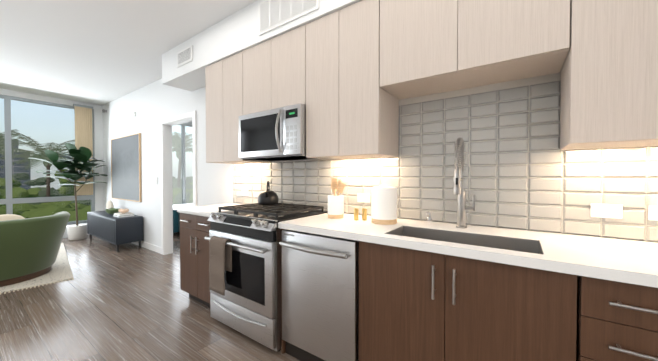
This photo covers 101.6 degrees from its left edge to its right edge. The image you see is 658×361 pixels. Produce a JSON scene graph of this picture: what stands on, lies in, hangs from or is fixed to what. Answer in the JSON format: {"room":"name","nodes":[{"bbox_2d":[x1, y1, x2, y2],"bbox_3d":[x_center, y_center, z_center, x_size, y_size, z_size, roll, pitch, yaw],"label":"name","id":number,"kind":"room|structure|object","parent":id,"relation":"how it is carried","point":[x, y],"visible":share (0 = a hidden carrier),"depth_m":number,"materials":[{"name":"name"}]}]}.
{"room":"kitchen","nodes":[
{"label":"kitchen","id":0,"kind":"room"},
{"bbox_2d":[0,88,191,237],"bbox_3d":[-5.153,-0.239,5.638,0.150,2.760,9.000,1,1,35],"label":"wall","id":1,"kind":"structure","parent":0,"point":[98,149],"depth_m":5.74,"materials":[{"name":"white paint"}]},
{"bbox_2d":[0,95,94,224],"bbox_3d":[-6.253,-0.290,4.063,0.080,2.410,4.160,1,1,35],"label":"window","id":2,"kind":"structure","parent":1,"relation":"in","point":[9,201],"depth_m":4.89,"materials":[{"name":"grey"}]},
{"bbox_2d":[73,104,92,194],"bbox_3d":[-5.071,-0.623,5.549,0.070,1.850,0.300,1,1,35],"label":"blind panel","id":3,"kind":"object","parent":1,"relation":"attached to","point":[83,126],"visible":0.73,"depth_m":5.54,"materials":[{"name":"beige fabric"}]},
{"bbox_2d":[172,123,192,204],"bbox_3d":[-3.833,-0.343,7.489,0.080,2.410,2.850,1,1,35],"label":"window","id":4,"kind":"structure","parent":1,"relation":"in","point":[183,129],"depth_m":7.28,"materials":[{"name":"grey"}]},
{"bbox_2d":[0,0,255,105],"bbox_3d":[-0.926,-1.623,2.631,10.500,0.100,9.000,1,1,35],"label":"ceiling","id":5,"kind":"structure","parent":0,"point":[100,52],"depth_m":3.02,"materials":[{"name":"white paint"}]},
{"bbox_2d":[0,232,299,360],"bbox_3d":[-0.926,1.227,2.675,10.500,0.080,9.000,1,1,35],"label":"floor","id":6,"kind":"structure","parent":0,"point":[128,302],"depth_m":2.33,"materials":[{"name":"brown wood"}]},
{"bbox_2d":[0,243,73,294],"bbox_3d":[-4.968,1.175,3.018,2.590,0.012,2.900,1,1,43],"label":"living room rug","id":7,"kind":"object","parent":6,"relation":"on","point":[60,270],"visible":0.44,"depth_m":3.23,"materials":[{"name":"beige carpet"}]},
{"bbox_2d":[0,211,69,286],"bbox_3d":[-3.918,0.776,3.189,1.180,0.779,1.230,1,1,35],"label":"barrel chair","id":8,"kind":"object","parent":7,"relation":"on","point":[29,248],"visible":1,"depth_m":3.07,"materials":[{"name":"green fabric"}]},
{"bbox_2d":[28,143,107,239],"bbox_3d":[-4.879,0.217,5.101,0.746,1.864,1.112,1,1,35],"label":"fiddle-leaf fig plant","id":9,"kind":"object","parent":6,"relation":"on","point":[76,157],"visible":0.98,"depth_m":5.12,"materials":[{"name":"green plant"}]},
{"bbox_2d":[87,211,142,251],"bbox_3d":[-3.930,0.882,4.890,1.530,0.540,0.398,1,1,35],"label":"bench","id":10,"kind":"object","parent":6,"relation":"on","point":[109,228],"visible":1,"depth_m":4.52,"materials":[{"name":"grey leather"}]},
{"bbox_2d":[106,200,113,208],"bbox_3d":[-4.165,0.488,5.098,0.339,0.240,0.070,1,1,35],"label":"vase","id":11,"kind":"object","parent":10,"relation":"on","point":[109,204],"visible":0.62,"depth_m":5.06,"materials":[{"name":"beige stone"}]},
{"bbox_2d":[105,208,119,213],"bbox_3d":[-3.943,0.557,4.893,0.220,0.108,0.220,1,1,35],"label":"decorative bowl","id":12,"kind":"object","parent":10,"relation":"on","point":[111,210],"visible":0.96,"depth_m":4.84,"materials":[{"name":"green"}]},
{"bbox_2d":[113,212,134,217],"bbox_3d":[-3.537,0.588,4.619,0.300,0.055,0.220,1,1,35],"label":"books","id":13,"kind":"object","parent":10,"relation":"on","point":[126,214],"visible":0.92,"depth_m":4.56,"materials":[{"name":"grey paper"}]},
{"bbox_2d":[118,209,128,212],"bbox_3d":[-3.533,0.520,4.613,0.194,0.076,0.137,1,1,35],"label":"decorative bowl","id":14,"kind":"object","parent":13,"relation":"on","point":[123,210],"visible":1,"depth_m":4.56,"materials":[{"name":"beige"}]},
{"bbox_2d":[173,203,192,234],"bbox_3d":[-3.260,0.859,6.717,1.518,0.530,1.880,1,1,35],"label":"bed","id":15,"kind":"object","parent":6,"relation":"on","point":[176,221],"visible":0.04,"depth_m":5.59,"materials":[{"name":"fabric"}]},
{"bbox_2d":[180,213,210,306],"bbox_3d":[-1.057,0.750,2.715,0.642,0.873,0.643,1,1,35],"label":"base cabinet","id":16,"kind":"object","parent":6,"relation":"on","point":[194,259],"visible":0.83,"depth_m":2.50,"materials":[{"name":"brown wood"}]},
{"bbox_2d":[177,203,242,216],"bbox_3d":[-1.055,0.291,2.715,0.647,0.040,0.631,1,1,35],"label":"countertop","id":17,"kind":"structure","parent":16,"relation":"on","point":[206,210],"depth_m":2.56,"materials":[{"name":"stone"}]},
{"bbox_2d":[204,203,327,350],"bbox_3d":[-0.510,0.709,2.267,0.756,0.969,0.732,1,1,35],"label":"gas range","id":18,"kind":"object","parent":6,"relation":"on","point":[248,304],"visible":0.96,"depth_m":1.95,"materials":[{"name":"silver metal"}]},
{"bbox_2d":[209,236,231,295],"bbox_3d":[-0.840,0.647,2.067,0.210,0.409,0.072,1,1,35],"label":"hanging towel","id":19,"kind":"object","parent":18,"relation":"hanging from","point":[220,256],"visible":1,"depth_m":2.05,"materials":[{"name":"beige fabric"}]},
{"bbox_2d":[258,181,278,204],"bbox_3d":[-0.576,0.111,2.529,0.196,0.216,0.202,1,1,35],"label":"kettle","id":20,"kind":"object","parent":18,"relation":"on","point":[267,196],"visible":1,"depth_m":2.46,"materials":[{"name":"black metal"}]},
{"bbox_2d":[279,229,358,360],"bbox_3d":[0.060,0.762,1.891,0.601,0.873,0.700,1,1,35],"label":"dishwasher","id":21,"kind":"object","parent":6,"relation":"on","point":[319,297],"visible":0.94,"depth_m":1.63,"materials":[{"name":"silver metal"}]},
{"bbox_2d":[359,241,576,360],"bbox_3d":[0.699,0.769,1.475,0.906,0.873,0.643,1,1,35],"label":"base cabinet","id":22,"kind":"object","parent":6,"relation":"on","point":[416,305],"visible":0.88,"depth_m":1.20,"materials":[{"name":"brown wood"}]},
{"bbox_2d":[278,213,657,287],"bbox_3d":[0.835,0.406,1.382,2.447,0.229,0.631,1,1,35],"label":"countertop","id":23,"kind":"structure","parent":22,"relation":"on","point":[628,261],"depth_m":1.27,"materials":[{"name":"stone"}]},
{"bbox_2d":[328,178,345,218],"bbox_3d":[0.059,0.131,2.040,0.211,0.299,0.150,1,1,35],"label":"utensil crock","id":24,"kind":"object","parent":23,"relation":"on","point":[335,206],"visible":1,"depth_m":1.98,"materials":[{"name":"white ceramic"}]},
{"bbox_2d":[354,208,358,219],"bbox_3d":[0.194,0.241,1.914,0.033,0.084,0.033,1,1,35],"label":"shaker","id":25,"kind":"object","parent":23,"relation":"on","point":[356,214],"visible":1,"depth_m":1.90,"materials":[{"name":"brown metal"}]},
{"bbox_2d":[362,208,366,220],"bbox_3d":[0.252,0.241,1.911,0.033,0.084,0.033,1,1,35],"label":"shaker","id":26,"kind":"object","parent":23,"relation":"on","point":[364,214],"visible":1,"depth_m":1.90,"materials":[{"name":"brown metal"}]},
{"bbox_2d":[371,185,396,224],"bbox_3d":[0.372,0.156,1.809,0.172,0.257,0.172,1,1,35],"label":"canister","id":27,"kind":"object","parent":23,"relation":"on","point":[383,204],"visible":1,"depth_m":1.74,"materials":[{"name":"white ceramic"}]},
{"bbox_2d":[426,211,431,223],"bbox_3d":[0.647,0.243,1.749,0.032,0.086,0.083,1,1,35],"label":"soap dispenser","id":28,"kind":"object","parent":23,"relation":"on","point":[429,219],"visible":1,"depth_m":1.76,"materials":[{"name":"silver metal"}]},
{"bbox_2d":[454,137,474,227],"bbox_3d":[0.787,0.017,1.567,0.104,0.542,0.192,1,1,35],"label":"spring faucet","id":29,"kind":"object","parent":23,"relation":"on","point":[460,193],"visible":1,"depth_m":1.61,"materials":[{"name":"grey metal"}]},
{"bbox_2d":[385,226,543,254],"bbox_3d":[0.666,0.408,1.393,0.693,0.226,0.303,1,1,35],"label":"sink basin","id":30,"kind":"object","parent":23,"relation":"in","point":[499,242],"depth_m":1.46,"materials":[{"name":"silver metal"}]},
{"bbox_2d":[576,275,657,360],"bbox_3d":[1.192,0.774,1.127,0.286,0.873,0.643,1,1,35],"label":"base cabinet","id":31,"kind":"object","parent":6,"relation":"on","point":[617,321],"visible":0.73,"depth_m":0.92,"materials":[{"name":"brown wood"}]},
{"bbox_2d":[162,0,360,91],"bbox_3d":[0.634,-1.374,1.671,6.440,0.368,0.372,1,1,35],"label":"soffit","id":32,"kind":"structure","parent":0,"point":[233,34],"depth_m":2.62,"materials":[{"name":"white paint"}]},
{"bbox_2d":[177,45,192,67],"bbox_3d":[-1.639,-1.404,3.038,0.330,0.170,0.017,1,1,35],"label":"ceiling vent","id":33,"kind":"object","parent":32,"relation":"in","point":[184,56],"visible":1,"depth_m":3.02,"materials":[{"name":"white metal"}]},
{"bbox_2d":[258,0,318,35],"bbox_3d":[-0.340,-1.382,2.120,0.650,0.275,0.018,1,1,35],"label":"ceiling vent","id":34,"kind":"object","parent":32,"relation":"in","point":[273,14],"visible":1,"depth_m":2.15,"materials":[{"name":"white metal"}]},
{"bbox_2d":[102,71,657,246],"bbox_3d":[-0.657,-0.197,2.903,10.350,2.760,0.120,1,1,35],"label":"wall","id":35,"kind":"structure","parent":0,"point":[152,105],"depth_m":4.38,"materials":[{"name":"white paint"}]},
{"bbox_2d":[111,133,141,201],"bbox_3d":[-3.850,-0.230,5.064,1.400,1.200,0.030,1,1,35],"label":"canvas painting","id":36,"kind":"object","parent":35,"relation":"attached to","point":[125,167],"visible":1,"depth_m":5.00,"materials":[{"name":"grey"}]},
{"bbox_2d":[131,241,161,253],"bbox_3d":[-3.035,1.108,4.521,4.618,0.100,0.013,1,1,35],"label":"baseboard","id":37,"kind":"structure","parent":35,"relation":"attached to","point":[152,247],"depth_m":4.49,"materials":[{"name":"white paint"}]},
{"bbox_2d":[160,111,196,254],"bbox_3d":[-2.182,0.112,3.974,1.030,2.110,0.137,1,1,35],"label":"door frame","id":38,"kind":"structure","parent":35,"relation":"attached to","point":[166,124],"depth_m":4.20,"materials":[{"name":"white paint"}]},
{"bbox_2d":[205,51,270,163],"bbox_3d":[-0.958,-0.697,2.817,0.627,1.018,0.349,1,1,35],"label":"upper cabinet","id":39,"kind":"object","parent":35,"relation":"attached to","point":[224,91],"visible":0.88,"depth_m":2.66,"materials":[{"name":"wood"}]},
{"bbox_2d":[243,25,305,114],"bbox_3d":[-0.390,-0.896,2.413,0.757,0.606,0.349,1,1,35],"label":"upper cabinet","id":40,"kind":"object","parent":35,"relation":"attached to","point":[274,73],"visible":0.56,"depth_m":2.24,"materials":[{"name":"wood"}]},
{"bbox_2d":[239,103,315,160],"bbox_3d":[-0.421,-0.392,2.376,0.754,0.394,0.458,1,1,35],"label":"microwave","id":41,"kind":"object","parent":40,"relation":"attached to","point":[277,134],"visible":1,"depth_m":2.19,"materials":[{"name":"silver metal"}]},
{"bbox_2d":[306,0,398,159],"bbox_3d":[0.170,-0.684,2.021,0.607,1.018,0.349,1,1,35],"label":"upper cabinet","id":42,"kind":"object","parent":35,"relation":"attached to","point":[352,108],"visible":0.96,"depth_m":1.85,"materials":[{"name":"wood"}]},
{"bbox_2d":[233,72,657,241],"bbox_3d":[0.444,-0.161,2.045,3.860,0.885,0.012,1,1,35],"label":"tile backsplash","id":43,"kind":"structure","parent":35,"relation":"attached to","point":[522,170],"depth_m":1.64,"materials":[{"name":"grey tile"}]},
{"bbox_2d":[242,189,247,195],"bbox_3d":[-0.947,0.133,3.019,0.115,0.070,0.008,1,1,35],"label":"electrical outlet","id":44,"kind":"object","parent":43,"relation":"attached to","point":[244,191],"visible":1,"depth_m":3.01,"materials":[{"name":"white plastic"}]},
{"bbox_2d":[357,193,369,202],"bbox_3d":[0.279,0.141,2.153,0.115,0.070,0.008,1,1,35],"label":"electrical outlet","id":45,"kind":"object","parent":43,"relation":"attached to","point":[363,198],"visible":1,"depth_m":2.15,"materials":[{"name":"white plastic"}]},
{"bbox_2d":[590,203,622,218],"bbox_3d":[1.404,0.154,1.358,0.115,0.070,0.010,1,1,35],"label":"outlet","id":46,"kind":"object","parent":43,"relation":"attached to","point":[607,210],"visible":1,"depth_m":1.35,"materials":[{"name":"white plastic"}]},
{"bbox_2d":[648,205,657,220],"bbox_3d":[1.567,0.154,1.243,0.115,0.070,0.008,1,1,35],"label":"electrical outlet","id":47,"kind":"object","parent":43,"relation":"attached to","point":[652,212],"visible":1,"depth_m":1.27,"materials":[{"name":"white plastic"}]},
{"bbox_2d":[380,0,569,99],"bbox_3d":[0.790,-0.889,1.579,0.907,0.595,0.349,1,1,35],"label":"upper cabinet","id":48,"kind":"object","parent":35,"relation":"attached to","point":[428,47],"visible":1,"depth_m":1.45,"materials":[{"name":"wood"}]},
{"bbox_2d":[560,0,657,149],"bbox_3d":[1.281,-0.672,1.236,0.289,1.018,0.349,1,1,35],"label":"upper cabinet","id":49,"kind":"object","parent":35,"relation":"attached to","point":[609,87],"visible":0.96,"depth_m":1.11,"materials":[{"name":"wood"}]},
{"bbox_2d":[639,142,657,146],"bbox_3d":[1.653,-0.668,0.973,0.615,1.018,0.349,1,1,35],"label":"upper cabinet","id":50,"kind":"object","parent":35,"relation":"attached to","point":[654,144],"visible":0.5,"depth_m":1.21,"materials":[{"name":"wood"}]},
{"bbox_3d":[-165.790,13.277,119.683,391.000,0.200,400.000,1,1,35],"label":"ground","id":51,"kind":"structure","parent":0,"visible":0},
{"bbox_2d":[0,141,30,189],"bbox_3d":[-184.712,8.316,145.606,26.000,61.319,30.000,1,1,35],"label":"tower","id":52,"kind":"object","parent":51,"relation":"on","point":[15,169],"depth_m":146.31,"materials":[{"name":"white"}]},
{"label":"outside","id":53,"kind":"structure","parent":0,"visible":0},
{"bbox_2d":[0,129,40,155],"bbox_3d":[-39.770,3.388,31.868,7.565,19.047,8.532,1,1,35],"label":"palm tree","id":54,"kind":"object","parent":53,"point":[2,137],"depth_m":32.50,"materials":[{"name":"plant"}]},
{"bbox_2d":[0,131,74,202],"bbox_3d":[-27.693,3.650,26.428,7.528,16.810,7.276,1,1,35],"label":"palm tree","id":55,"kind":"object","parent":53,"point":[43,156],"depth_m":25.80,"materials":[{"name":"plant"}]},
{"bbox_2d":[0,169,192,221],"bbox_3d":[-85.735,1.729,107.659,235.344,11.398,91.904,1,1,35],"label":"lawn","id":56,"kind":"structure","parent":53,"point":[34,211],"depth_m":25.80,"materials":[{"name":"green plant"}]},
{"bbox_2d":[172,132,192,186],"bbox_3d":[-13.667,2.729,24.664,5.634,15.247,5.930,1,1,35],"label":"palm tree","id":57,"kind":"object","parent":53,"point":[177,145],"depth_m":24.30,"materials":[{"name":"plant"}]}
]}

